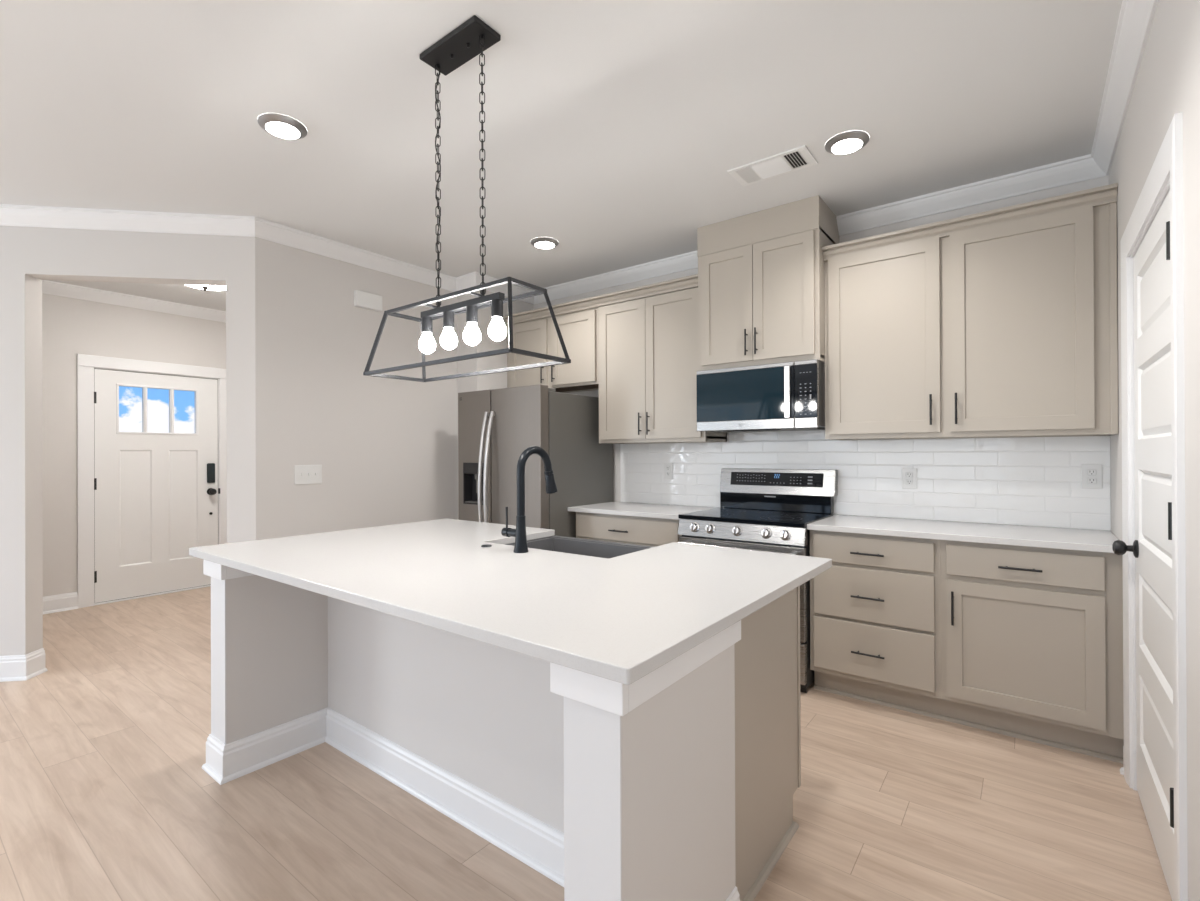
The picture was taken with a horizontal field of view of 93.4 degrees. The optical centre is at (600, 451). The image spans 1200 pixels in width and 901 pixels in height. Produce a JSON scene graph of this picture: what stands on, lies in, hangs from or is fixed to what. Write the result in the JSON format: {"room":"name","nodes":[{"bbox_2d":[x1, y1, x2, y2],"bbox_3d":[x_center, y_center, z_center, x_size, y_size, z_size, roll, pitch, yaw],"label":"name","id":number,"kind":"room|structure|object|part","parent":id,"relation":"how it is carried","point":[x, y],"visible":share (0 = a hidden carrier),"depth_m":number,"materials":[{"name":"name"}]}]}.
{"room":"kitchen","nodes":[
{"label":"kitchen","id":0,"kind":"room"},
{"bbox_2d":[0,226,255,655],"bbox_3d":[-3.995,-0.043,3.263,3.788,2.730,0.120,0,0,-8],"label":"wall","id":1,"kind":"structure","parent":0,"point":[29,256],"depth_m":3.34,"materials":[{"name":"white paint"}]},
{"bbox_2d":[0,648,47,681],"bbox_3d":[-4.593,1.254,3.164,2.562,0.140,0.146,0,0,-8],"label":"baseboard","id":2,"kind":"structure","parent":1,"relation":"attached to","point":[28,666],"depth_m":3.27,"materials":[{"name":"white paint"}]},
{"bbox_2d":[42,293,225,596],"bbox_3d":[-5.408,-0.036,3.662,0.140,2.730,8.288,0,0,37],"label":"wall","id":3,"kind":"structure","parent":0,"point":[71,327],"depth_m":4.78,"materials":[{"name":"white paint"}]},
{"bbox_2d":[43,592,77,613],"bbox_3d":[-5.080,1.258,3.947,0.026,0.140,2.138,0,0,37],"label":"baseboard","id":4,"kind":"structure","parent":3,"relation":"attached to","point":[68,601],"depth_m":4.71,"materials":[{"name":"white paint"}]},
{"bbox_2d":[42,280,225,322],"bbox_3d":[-4.480,-1.353,4.722,0.068,0.098,4.100,0,0,37],"label":"trim","id":5,"kind":"structure","parent":3,"relation":"attached to","point":[48,287],"depth_m":5.06,"materials":[{"name":"white paint"}]},
{"bbox_2d":[77,354,226,607],"bbox_3d":[-4.125,0.247,5.292,0.209,2.161,1.165,0,0,37],"label":"door","id":6,"kind":"structure","parent":3,"relation":"in","point":[145,498],"depth_m":5.18,"materials":[{"name":"white paint"}]},
{"bbox_3d":[-4.131,-0.386,5.281,0.006,0.409,0.172,0,0,37],"label":"pane","id":7,"kind":"part","parent":6,"relation":"part of","materials":[{"name":"clear glass"}]},
{"bbox_3d":[-3.828,0.391,5.573,0.077,0.068,0.068,0,0,37],"label":"knob","id":8,"kind":"part","parent":6,"relation":"part of","materials":[{"name":"black metal"}]},
{"bbox_2d":[255,237,457,539],"bbox_3d":[-1.694,-0.051,4.106,0.120,2.730,1.532,0,0,37],"label":"wall","id":9,"kind":"structure","parent":0,"point":[386,449],"depth_m":3.90,"materials":[{"name":"white paint"}]},
{"bbox_2d":[295,465,321,484],"bbox_3d":[-1.912,0.148,3.705,0.017,0.125,0.175,0,0,37],"label":"light switch","id":10,"kind":"object","parent":9,"relation":"attached to","point":[304,474],"visible":1,"depth_m":3.70,"materials":[{"name":"white plastic"}]},
{"bbox_2d":[0,204,697,303],"bbox_3d":[-2.593,-1.363,4.019,6.814,0.098,1.393,0,0,-9],"label":"trim","id":11,"kind":"structure","parent":9,"relation":"attached to","point":[10,215],"depth_m":3.58,"materials":[{"name":"white paint"}]},
{"bbox_2d":[354,290,381,311],"bbox_3d":[-1.655,-1.075,4.029,0.045,0.110,0.198,0,0,37],"label":"door chime","id":12,"kind":"object","parent":9,"relation":"attached to","point":[366,300],"visible":1,"depth_m":4.01,"materials":[{"name":"white plastic"}]},
{"bbox_2d":[457,290,533,519],"bbox_3d":[-0.899,-0.052,4.952,0.363,2.730,0.778,0,0,37],"label":"wall","id":13,"kind":"structure","parent":0,"point":[494,380],"depth_m":4.64,"materials":[{"name":"white paint"}]},
{"bbox_2d":[0,0,1121,310],"bbox_3d":[-2.704,-1.478,1.530,7.060,0.120,8.468,0,0,37],"label":"ceiling","id":14,"kind":"structure","parent":0,"point":[614,130],"depth_m":2.36,"materials":[{"name":"white paint"}]},
{"bbox_2d":[187,285,225,290],"bbox_3d":[-3.085,-1.331,4.410,0.470,0.156,0.470,0,0,37],"label":"flush ceiling light","id":15,"kind":"object","parent":14,"relation":"attached to","point":[204,287],"visible":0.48,"depth_m":4.42,"materials":[{"name":"white glass"}]},
{"bbox_2d":[258,113,306,139],"bbox_3d":[-1.383,-1.405,2.463,0.189,0.030,0.189,0,0,37],"label":"recessed light","id":16,"kind":"object","parent":14,"relation":"in","point":[278,125],"visible":1,"depth_m":2.43,"materials":[{"name":"silver metal"}]},
{"bbox_2d":[363,15,570,381],"bbox_3d":[-0.492,-0.856,1.977,0.793,1.138,0.275,0,0,37],"label":"pendant lantern","id":17,"kind":"object","parent":14,"relation":"hanging from","point":[474,36],"visible":1,"depth_m":1.94,"materials":[{"name":"black metal"}]},
{"bbox_2d":[419,316,435,353],"bbox_3d":[-0.641,-0.430,2.091,0.060,0.133,0.060,0,0,37],"label":"bulb","id":18,"kind":"object","parent":17,"relation":"attached to","point":[427,345],"depth_m":2.07,"materials":[{"name":"white glass"}]},
{"bbox_3d":[-0.589,-0.967,2.051,0.015,0.880,0.015,0,0,-45],"label":"chain","id":19,"kind":"part","parent":17,"relation":"part of","materials":[{"name":"black metal"}]},
{"bbox_2d":[440,311,456,349],"bbox_3d":[-0.541,-0.431,2.014,0.060,0.133,0.060,0,0,37],"label":"bulb","id":20,"kind":"object","parent":17,"relation":"attached to","point":[448,339],"depth_m":2.00,"materials":[{"name":"white glass"}]},
{"bbox_3d":[-0.490,-0.408,1.976,0.793,0.242,0.275,0,0,37],"label":"frame","id":21,"kind":"part","parent":17,"relation":"part of","materials":[{"name":"grey metal"}]},
{"bbox_2d":[463,305,480,345],"bbox_3d":[-0.440,-0.432,1.938,0.060,0.133,0.060,0,0,37],"label":"bulb","id":22,"kind":"object","parent":17,"relation":"attached to","point":[471,335],"depth_m":1.92,"materials":[{"name":"white glass"}]},
{"bbox_3d":[-0.398,-0.969,1.905,0.015,0.880,0.015,0,0,-45],"label":"chain","id":23,"kind":"part","parent":17,"relation":"part of","materials":[{"name":"black metal"}]},
{"bbox_2d":[488,299,506,340],"bbox_3d":[-0.340,-0.432,1.862,0.060,0.133,0.060,0,0,37],"label":"bulb","id":24,"kind":"object","parent":17,"relation":"attached to","point":[497,329],"depth_m":1.84,"materials":[{"name":"white glass"}]},
{"bbox_2d":[531,237,558,248],"bbox_3d":[-0.379,-1.406,3.832,0.189,0.030,0.189,0,0,37],"label":"recessed light","id":25,"kind":"object","parent":14,"relation":"in","point":[539,242],"visible":1,"depth_m":3.79,"materials":[{"name":"silver metal"}]},
{"bbox_2d":[727,145,817,186],"bbox_3d":[0.859,-1.423,2.830,0.390,0.011,0.204,0,0,37],"label":"ceiling vent","id":26,"kind":"object","parent":14,"relation":"in","point":[798,158],"visible":1,"depth_m":2.82,"materials":[{"name":"white plastic"}]},
{"bbox_2d":[825,131,868,154],"bbox_3d":[1.138,-1.416,2.611,0.189,0.030,0.189,0,0,37],"label":"recessed light","id":27,"kind":"object","parent":14,"relation":"in","point":[847,142],"visible":1,"depth_m":2.58,"materials":[{"name":"silver metal"}]},
{"bbox_2d":[0,586,1171,900],"bbox_3d":[-2.692,1.372,1.524,7.060,0.120,8.468,0,0,37],"label":"floor","id":28,"kind":"structure","parent":0,"point":[106,794],"depth_m":2.06,"materials":[{"name":"brown wood"}]},
{"bbox_2d":[202,559,800,900],"bbox_3d":[-0.446,0.862,2.173,2.135,0.884,1.191,0,0,37],"label":"kitchen island","id":29,"kind":"object","parent":28,"relation":"on","point":[678,782],"visible":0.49,"depth_m":1.84,"materials":[{"name":"white paint"}]},
{"bbox_3d":[-1.558,0.879,2.306,0.150,0.860,0.004,0,0,37],"label":"post","id":30,"kind":"part","parent":29,"relation":"part of","materials":[{"name":"white paint"}]},
{"bbox_3d":[-1.407,0.466,2.508,0.190,0.082,0.550,0,0,37],"label":"collar trim","id":31,"kind":"part","parent":29,"relation":"part of","materials":[{"name":"white paint"}]},
{"bbox_3d":[-0.636,1.235,1.919,2.135,0.140,0.556,0,0,37],"label":"baseboard","id":32,"kind":"part","parent":29,"relation":"part of","materials":[{"name":"white paint"}]},
{"bbox_2d":[189,518,831,684],"bbox_3d":[-0.433,0.405,2.185,2.199,0.030,1.298,0,0,37],"label":"island countertop","id":33,"kind":"structure","parent":29,"relation":"on","point":[622,618],"depth_m":1.67,"materials":[{"name":"white stone"}]},
{"bbox_2d":[501,446,557,552],"bbox_3d":[-0.283,0.183,2.295,0.121,0.414,0.234,0,0,37],"label":"faucet","id":34,"kind":"object","parent":33,"relation":"on","point":[520,546],"visible":1,"depth_m":2.20,"materials":[{"name":"black metal"}]},
{"bbox_3d":[-0.374,0.263,2.253,0.011,0.087,0.009,0,0,37],"label":"lever","id":35,"kind":"part","parent":34,"relation":"part of","materials":[{"name":"black metal"}]},
{"bbox_3d":[-0.263,0.115,2.269,0.032,0.278,0.191,0,0,37],"label":"spout","id":36,"kind":"part","parent":34,"relation":"part of","materials":[{"name":"black metal"}]},
{"bbox_2d":[504,536,652,557],"bbox_3d":[-0.099,0.539,2.452,0.704,0.239,0.493,0,0,37],"label":"sink","id":37,"kind":"object","parent":33,"relation":"in","point":[587,547],"visible":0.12,"depth_m":2.68,"materials":[{"name":"grey metal"}]},
{"bbox_3d":[-0.017,0.870,1.135,0.144,0.860,0.004,0,0,37],"label":"post","id":38,"kind":"part","parent":29,"relation":"part of","materials":[{"name":"white paint"}]},
{"bbox_3d":[0.134,0.457,1.337,0.184,0.082,0.550,0,0,37],"label":"collar trim","id":39,"kind":"part","parent":29,"relation":"part of","materials":[{"name":"white paint"}]},
{"bbox_3d":[-0.258,1.295,2.347,1.976,0.018,0.528,0,0,37],"label":"shoe moulding","id":40,"kind":"part","parent":29,"relation":"part of","materials":[{"name":"beige paint"}]},
{"bbox_3d":[-0.076,0.806,2.601,1.964,0.772,0.020,0,0,37],"label":"frame","id":41,"kind":"part","parent":29,"relation":"part of","materials":[{"name":"beige paint"}]},
{"bbox_2d":[458,384,612,537],"bbox_3d":[-0.521,0.427,4.374,0.863,1.766,0.942,0,0,37],"label":"refrigerator","id":42,"kind":"object","parent":28,"relation":"on","point":[495,426],"visible":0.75,"depth_m":4.06,"materials":[{"name":"grey metal"}]},
{"bbox_3d":[-0.920,0.381,4.262,0.364,1.671,0.084,0,0,37],"label":"door","id":43,"kind":"part","parent":42,"relation":"part of","materials":[{"name":"silver metal"}]},
{"bbox_3d":[-0.848,0.281,4.095,0.028,1.149,0.101,0,0,37],"label":"handle","id":44,"kind":"part","parent":42,"relation":"part of","materials":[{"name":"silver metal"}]},
{"bbox_3d":[-0.800,0.280,4.058,0.028,1.149,0.101,0,0,37],"label":"handle","id":45,"kind":"part","parent":42,"relation":"part of","materials":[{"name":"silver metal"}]},
{"bbox_3d":[-0.574,0.379,3.999,0.493,1.671,0.084,0,0,37],"label":"door","id":46,"kind":"part","parent":42,"relation":"part of","materials":[{"name":"silver metal"}]},
{"bbox_2d":[576,512,681,546],"bbox_3d":[0.318,0.864,3.985,0.868,0.883,0.601,0,0,37],"label":"base cabinet","id":47,"kind":"object","parent":28,"relation":"on","point":[646,531],"visible":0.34,"depth_m":3.76,"materials":[{"name":"beige paint"}]},
{"bbox_3d":[0.123,0.528,3.778,0.155,0.010,0.035,0,0,37],"label":"handle","id":48,"kind":"part","parent":47,"relation":"part of","materials":[{"name":"black metal"}]},
{"bbox_2d":[568,501,719,519],"bbox_3d":[0.307,0.406,4.000,0.912,0.030,0.591,0,0,37],"label":"countertop","id":49,"kind":"structure","parent":47,"relation":"on","point":[664,511],"depth_m":3.90,"materials":[{"name":"white stone"}]},
{"bbox_2d":[678,468,837,692],"bbox_3d":[0.953,0.706,3.449,0.775,1.192,0.667,0,0,37],"label":"range","id":50,"kind":"object","parent":28,"relation":"on","point":[812,492],"visible":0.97,"depth_m":3.43,"materials":[{"name":"silver metal"}]},
{"bbox_3d":[0.558,0.452,3.386,0.060,0.058,0.045,0,0,37],"label":"knob","id":51,"kind":"part","parent":50,"relation":"part of","materials":[{"name":"silver metal"}]},
{"bbox_3d":[0.639,0.452,3.325,0.060,0.058,0.045,0,0,37],"label":"knob","id":52,"kind":"part","parent":50,"relation":"part of","materials":[{"name":"silver metal"}]},
{"bbox_3d":[0.773,0.451,3.222,0.060,0.058,0.045,0,0,37],"label":"knob","id":53,"kind":"part","parent":50,"relation":"part of","materials":[{"name":"silver metal"}]},
{"bbox_3d":[0.765,0.550,3.212,0.703,0.024,0.063,0,0,37],"label":"handle","id":54,"kind":"part","parent":50,"relation":"part of","materials":[{"name":"silver metal"}]},
{"bbox_3d":[0.792,0.454,3.248,0.763,0.096,0.059,0,0,37],"label":"control panel","id":55,"kind":"part","parent":50,"relation":"part of","materials":[{"name":"silver metal"}]},
{"bbox_3d":[0.793,0.766,3.248,0.759,0.502,0.032,0,0,37],"label":"oven door","id":56,"kind":"part","parent":50,"relation":"part of","materials":[{"name":"silver metal"}]},
{"bbox_2d":[678,508,832,527],"bbox_3d":[0.945,0.393,3.450,0.763,0.025,0.548,0,0,37],"label":"cooktop","id":57,"kind":"object","parent":50,"relation":"in","point":[739,517],"depth_m":3.36,"materials":[{"name":"black"}]},
{"bbox_3d":[0.909,0.450,3.119,0.060,0.058,0.045,0,0,37],"label":"knob","id":58,"kind":"part","parent":50,"relation":"part of","materials":[{"name":"silver metal"}]},
{"bbox_3d":[0.994,0.450,3.055,0.060,0.058,0.045,0,0,37],"label":"knob","id":59,"kind":"part","parent":50,"relation":"part of","materials":[{"name":"silver metal"}]},
{"bbox_3d":[0.790,1.135,3.240,0.759,0.217,0.048,0,0,37],"label":"storage drawer","id":60,"kind":"part","parent":50,"relation":"part of","materials":[{"name":"silver metal"}]},
{"bbox_3d":[0.816,1.274,3.274,0.743,0.056,0.010,0,0,37],"label":"kick panel","id":61,"kind":"part","parent":50,"relation":"part of","materials":[{"name":"black metal"}]},
{"bbox_2d":[810,530,942,719],"bbox_3d":[1.524,0.857,3.069,0.610,0.883,0.601,0,0,37],"label":"base cabinet","id":62,"kind":"object","parent":28,"relation":"on","point":[875,614],"visible":0.89,"depth_m":2.84,"materials":[{"name":"beige paint"}]},
{"bbox_3d":[1.345,0.514,2.850,0.155,0.010,0.035,0,0,37],"label":"handle","id":63,"kind":"part","parent":62,"relation":"part of","materials":[{"name":"black metal"}]},
{"bbox_3d":[1.347,0.735,2.849,0.155,0.010,0.035,0,0,37],"label":"handle","id":64,"kind":"part","parent":62,"relation":"part of","materials":[{"name":"black metal"}]},
{"bbox_3d":[1.348,1.019,2.848,0.155,0.010,0.035,0,0,37],"label":"handle","id":65,"kind":"part","parent":62,"relation":"part of","materials":[{"name":"black metal"}]},
{"bbox_3d":[1.368,0.506,2.867,0.561,0.140,0.020,0,0,37],"label":"drawer","id":66,"kind":"part","parent":62,"relation":"part of","materials":[{"name":"beige paint"}]},
{"bbox_3d":[1.369,0.727,2.866,0.561,0.264,0.020,0,0,37],"label":"drawer","id":67,"kind":"part","parent":62,"relation":"part of","materials":[{"name":"beige paint"}]},
{"bbox_3d":[1.370,1.011,2.865,0.561,0.270,0.020,0,0,37],"label":"drawer","id":68,"kind":"part","parent":62,"relation":"part of","materials":[{"name":"beige paint"}]},
{"bbox_3d":[1.418,1.289,2.926,0.610,0.018,0.016,0,0,37],"label":"shoe moulding","id":69,"kind":"part","parent":62,"relation":"part of","materials":[{"name":"beige paint"}]},
{"bbox_2d":[940,540,1123,763],"bbox_3d":[2.026,0.854,2.688,0.648,0.883,0.601,0,0,37],"label":"base cabinet","id":70,"kind":"object","parent":28,"relation":"on","point":[1032,637],"visible":0.88,"depth_m":2.47,"materials":[{"name":"beige paint"}]},
{"bbox_3d":[1.637,0.725,2.628,0.010,0.155,0.035,0,0,37],"label":"handle","id":71,"kind":"part","parent":70,"relation":"part of","materials":[{"name":"black metal"}]},
{"bbox_2d":[807,514,1118,552],"bbox_3d":[1.784,0.397,2.878,1.260,0.030,0.591,0,0,37],"label":"countertop","id":72,"kind":"structure","parent":70,"relation":"on","point":[1091,540],"depth_m":2.74,"materials":[{"name":"white stone"}]},
{"bbox_3d":[1.837,0.511,2.476,0.155,0.010,0.035,0,0,37],"label":"handle","id":73,"kind":"part","parent":70,"relation":"part of","materials":[{"name":"black metal"}]},
{"bbox_3d":[1.854,0.503,2.498,0.559,0.140,0.020,0,0,37],"label":"drawer","id":74,"kind":"part","parent":70,"relation":"part of","materials":[{"name":"beige paint"}]},
{"bbox_3d":[1.855,0.873,2.497,0.560,0.548,0.020,0,0,37],"label":"door","id":75,"kind":"part","parent":70,"relation":"part of","materials":[{"name":"beige paint"}]},
{"bbox_3d":[1.919,1.286,2.545,0.648,0.018,0.016,0,0,37],"label":"shoe moulding","id":76,"kind":"part","parent":70,"relation":"part of","materials":[{"name":"beige paint"}]},
{"bbox_2d":[534,175,1110,501],"bbox_3d":[1.020,-0.063,3.906,3.958,2.730,0.120,0,0,37],"label":"wall","id":77,"kind":"structure","parent":0,"point":[1101,181],"depth_m":3.31,"materials":[{"name":"white paint"}]},
{"bbox_2d":[503,297,598,392],"bbox_3d":[-0.322,-0.825,4.609,0.974,0.639,0.382,0,0,37],"label":"upper cabinet","id":78,"kind":"object","parent":77,"relation":"attached to","point":[534,330],"visible":0.69,"depth_m":4.43,"materials":[{"name":"beige paint"}]},
{"bbox_3d":[-0.592,-0.790,4.632,0.416,0.531,0.020,0,0,37],"label":"door","id":79,"kind":"part","parent":78,"relation":"part of","materials":[{"name":"beige paint"}]},
{"bbox_3d":[-0.465,-0.625,4.500,0.010,0.155,0.035,0,0,37],"label":"handle","id":80,"kind":"part","parent":78,"relation":"part of","materials":[{"name":"black metal"}]},
{"bbox_3d":[-0.420,-1.110,4.482,0.974,0.069,0.050,0,0,37],"label":"crown","id":81,"kind":"part","parent":78,"relation":"part of","materials":[{"name":"beige paint"}]},
{"bbox_3d":[-0.210,-0.792,4.341,0.436,0.531,0.020,0,0,37],"label":"door","id":82,"kind":"part","parent":78,"relation":"part of","materials":[{"name":"beige paint"}]},
{"bbox_3d":[-0.303,-0.520,4.632,0.940,0.010,0.289,0,0,37],"label":"panel","id":83,"kind":"part","parent":78,"relation":"part of","materials":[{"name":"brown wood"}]},
{"bbox_2d":[594,274,726,443],"bbox_3d":[0.415,-0.608,4.050,0.872,1.082,0.382,0,0,37],"label":"upper cabinet","id":84,"kind":"object","parent":77,"relation":"attached to","point":[648,334],"visible":0.84,"depth_m":3.91,"materials":[{"name":"beige paint"}]},
{"bbox_3d":[0.156,-0.581,4.063,0.402,0.977,0.020,0,0,37],"label":"door","id":85,"kind":"part","parent":84,"relation":"part of","materials":[{"name":"beige paint"}]},
{"bbox_3d":[0.315,-1.114,3.923,0.872,0.069,0.050,0,0,37],"label":"crown","id":86,"kind":"part","parent":84,"relation":"part of","materials":[{"name":"beige paint"}]},
{"bbox_3d":[0.327,-0.197,3.899,0.010,0.155,0.035,0,0,37],"label":"handle","id":87,"kind":"part","parent":84,"relation":"part of","materials":[{"name":"black metal"}]},
{"bbox_3d":[0.487,-0.583,3.811,0.422,0.977,0.020,0,0,37],"label":"door","id":88,"kind":"part","parent":84,"relation":"part of","materials":[{"name":"beige paint"}]},
{"bbox_2d":[697,195,838,370],"bbox_3d":[1.031,-0.969,3.521,0.750,0.917,0.477,0,0,37],"label":"upper cabinet","id":89,"kind":"object","parent":77,"relation":"attached to","point":[761,288],"visible":0.91,"depth_m":3.33,"materials":[{"name":"beige paint"}]},
{"bbox_3d":[0.774,-0.891,3.474,0.338,0.690,0.020,0,0,37],"label":"door","id":90,"kind":"part","parent":89,"relation":"part of","materials":[{"name":"beige paint"}]},
{"bbox_3d":[0.867,-0.653,3.369,0.010,0.155,0.035,0,0,37],"label":"handle","id":91,"kind":"part","parent":89,"relation":"part of","materials":[{"name":"black metal"}]},
{"bbox_3d":[0.915,-0.654,3.332,0.010,0.155,0.035,0,0,37],"label":"handle","id":92,"kind":"part","parent":89,"relation":"part of","materials":[{"name":"black metal"}]},
{"bbox_2d":[696,359,824,432],"bbox_3d":[1.032,-0.318,3.500,0.736,0.381,0.489,0,0,37],"label":"microwave","id":93,"kind":"object","parent":89,"relation":"attached to","point":[784,396],"visible":0.98,"depth_m":3.29,"materials":[{"name":"black plastic"}]},
{"bbox_3d":[1.055,-0.339,3.191,0.033,0.297,0.024,0,0,37],"label":"handle","id":94,"kind":"part","parent":93,"relation":"part of","materials":[{"name":"silver metal"}]},
{"bbox_3d":[1.139,-0.339,3.138,0.124,0.294,0.006,0,0,37],"label":"panel glass","id":95,"kind":"part","parent":93,"relation":"part of","materials":[{"name":"black glass"}]},
{"bbox_3d":[1.147,-0.322,3.148,0.125,0.377,0.032,0,0,37],"label":"control panel","id":96,"kind":"part","parent":93,"relation":"part of","materials":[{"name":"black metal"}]},
{"bbox_3d":[1.044,-1.336,3.542,0.750,0.184,0.428,0,0,37],"label":"filler panel","id":97,"kind":"part","parent":89,"relation":"part of","materials":[{"name":"beige paint"}]},
{"bbox_3d":[1.053,-0.892,3.263,0.353,0.690,0.020,0,0,37],"label":"door","id":98,"kind":"part","parent":89,"relation":"part of","materials":[{"name":"beige paint"}]},
{"bbox_2d":[620,430,1110,530],"bbox_3d":[1.311,0.180,3.603,2.888,0.640,0.012,0,0,37],"label":"tile backsplash","id":99,"kind":"structure","parent":77,"relation":"attached to","point":[1026,481],"depth_m":3.21,"materials":[{"name":"white tile"}]},
{"bbox_3d":[0.163,0.164,4.475,0.006,0.457,0.012,0,0,37],"label":"edge trim","id":100,"kind":"part","parent":99,"relation":"part of","materials":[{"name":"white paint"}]},
{"bbox_2d":[664,463,672,478],"bbox_3d":[0.504,0.140,4.205,0.078,0.120,0.010,0,0,37],"label":"outlet","id":101,"kind":"object","parent":99,"relation":"attached to","point":[668,467],"visible":1,"depth_m":4.20,"materials":[{"name":"white plastic"}]},
{"bbox_2d":[902,468,916,488],"bbox_3d":[1.771,0.152,3.242,0.078,0.120,0.010,0,0,37],"label":"outlet","id":102,"kind":"object","parent":99,"relation":"attached to","point":[909,475],"visible":1,"depth_m":3.24,"materials":[{"name":"white plastic"}]},
{"bbox_2d":[906,472,912,476],"bbox_3d":[1.770,0.131,3.240,0.034,0.029,0.006,0,0,37],"label":"receptacle","id":103,"kind":"object","parent":102,"relation":"attached to","point":[908,474],"depth_m":3.24,"materials":[{"name":"white plastic"}]},
{"bbox_2d":[906,479,912,484],"bbox_3d":[1.770,0.172,3.240,0.034,0.029,0.006,0,0,37],"label":"receptacle","id":104,"kind":"object","parent":102,"relation":"attached to","point":[908,481],"depth_m":3.24,"materials":[{"name":"white plastic"}]},
{"bbox_2d":[1081,464,1101,488],"bbox_3d":[2.401,0.120,2.763,0.078,0.120,0.010,0,0,37],"label":"outlet","id":105,"kind":"object","parent":99,"relation":"attached to","point":[1091,474],"visible":1,"depth_m":2.76,"materials":[{"name":"white plastic"}]},
{"bbox_2d":[1087,469,1095,474],"bbox_3d":[2.400,0.099,2.762,0.034,0.029,0.006,0,0,37],"label":"receptacle","id":106,"kind":"object","parent":105,"relation":"attached to","point":[1089,471],"depth_m":2.76,"materials":[{"name":"white plastic"}]},
{"bbox_2d":[1087,478,1095,483],"bbox_3d":[2.400,0.140,2.762,0.034,0.029,0.006,0,0,37],"label":"receptacle","id":107,"kind":"object","parent":105,"relation":"attached to","point":[1089,480],"depth_m":2.76,"materials":[{"name":"white plastic"}]},
{"bbox_2d":[822,183,1117,439],"bbox_3d":[1.852,-0.616,2.957,1.236,1.082,0.382,0,0,37],"label":"upper cabinet","id":108,"kind":"object","parent":77,"relation":"attached to","point":[1001,322],"visible":1,"depth_m":2.76,"materials":[{"name":"beige paint"}]},
{"bbox_3d":[1.507,-0.595,3.036,0.544,0.989,0.020,0,0,37],"label":"door","id":109,"kind":"part","parent":108,"relation":"part of","materials":[{"name":"beige paint"}]},
{"bbox_3d":[1.679,-0.215,2.872,0.010,0.155,0.035,0,0,37],"label":"handle","id":110,"kind":"part","parent":108,"relation":"part of","materials":[{"name":"black metal"}]},
{"bbox_3d":[1.765,-0.215,2.806,0.010,0.155,0.035,0,0,37],"label":"handle","id":111,"kind":"part","parent":108,"relation":"part of","materials":[{"name":"black metal"}]},
{"bbox_3d":[1.753,-1.123,2.830,1.236,0.069,0.050,0,0,37],"label":"crown","id":112,"kind":"part","parent":108,"relation":"part of","materials":[{"name":"beige paint"}]},
{"bbox_3d":[1.977,-0.598,2.680,0.545,0.989,0.020,0,0,37],"label":"door","id":113,"kind":"part","parent":108,"relation":"part of","materials":[{"name":"beige paint"}]},
{"bbox_2d":[1109,0,1199,900],"bbox_3d":[0.041,-0.069,-0.554,0.120,2.730,8.168,0,0,37],"label":"wall","id":114,"kind":"structure","parent":0,"point":[1167,82],"depth_m":1.40,"materials":[{"name":"white paint"}]},
{"bbox_2d":[836,0,1157,235],"bbox_3d":[-0.505,-1.382,-0.140,1.240,0.098,8.168,0,0,37],"label":"trim","id":115,"kind":"structure","parent":114,"relation":"attached to","point":[1135,20],"depth_m":2.78,"materials":[{"name":"white paint"}]},
{"bbox_2d":[1120,746,1123,774],"bbox_3d":[2.107,1.224,2.275,0.026,0.140,0.030,0,0,37],"label":"baseboard","id":116,"kind":"structure","parent":114,"relation":"attached to","point":[1122,768],"depth_m":2.28,"materials":[{"name":"white paint"}]},
{"bbox_2d":[1112,112,1187,900],"bbox_3d":[1.807,0.220,1.818,0.181,2.148,1.056,0,0,37],"label":"door","id":117,"kind":"structure","parent":114,"relation":"in","point":[1152,550],"depth_m":1.79,"materials":[{"name":"white paint"}]},
{"bbox_3d":[1.977,0.362,2.132,0.070,0.066,0.066,0,0,37],"label":"knob","id":118,"kind":"part","parent":117,"relation":"part of","materials":[{"name":"black metal"}]}
]}

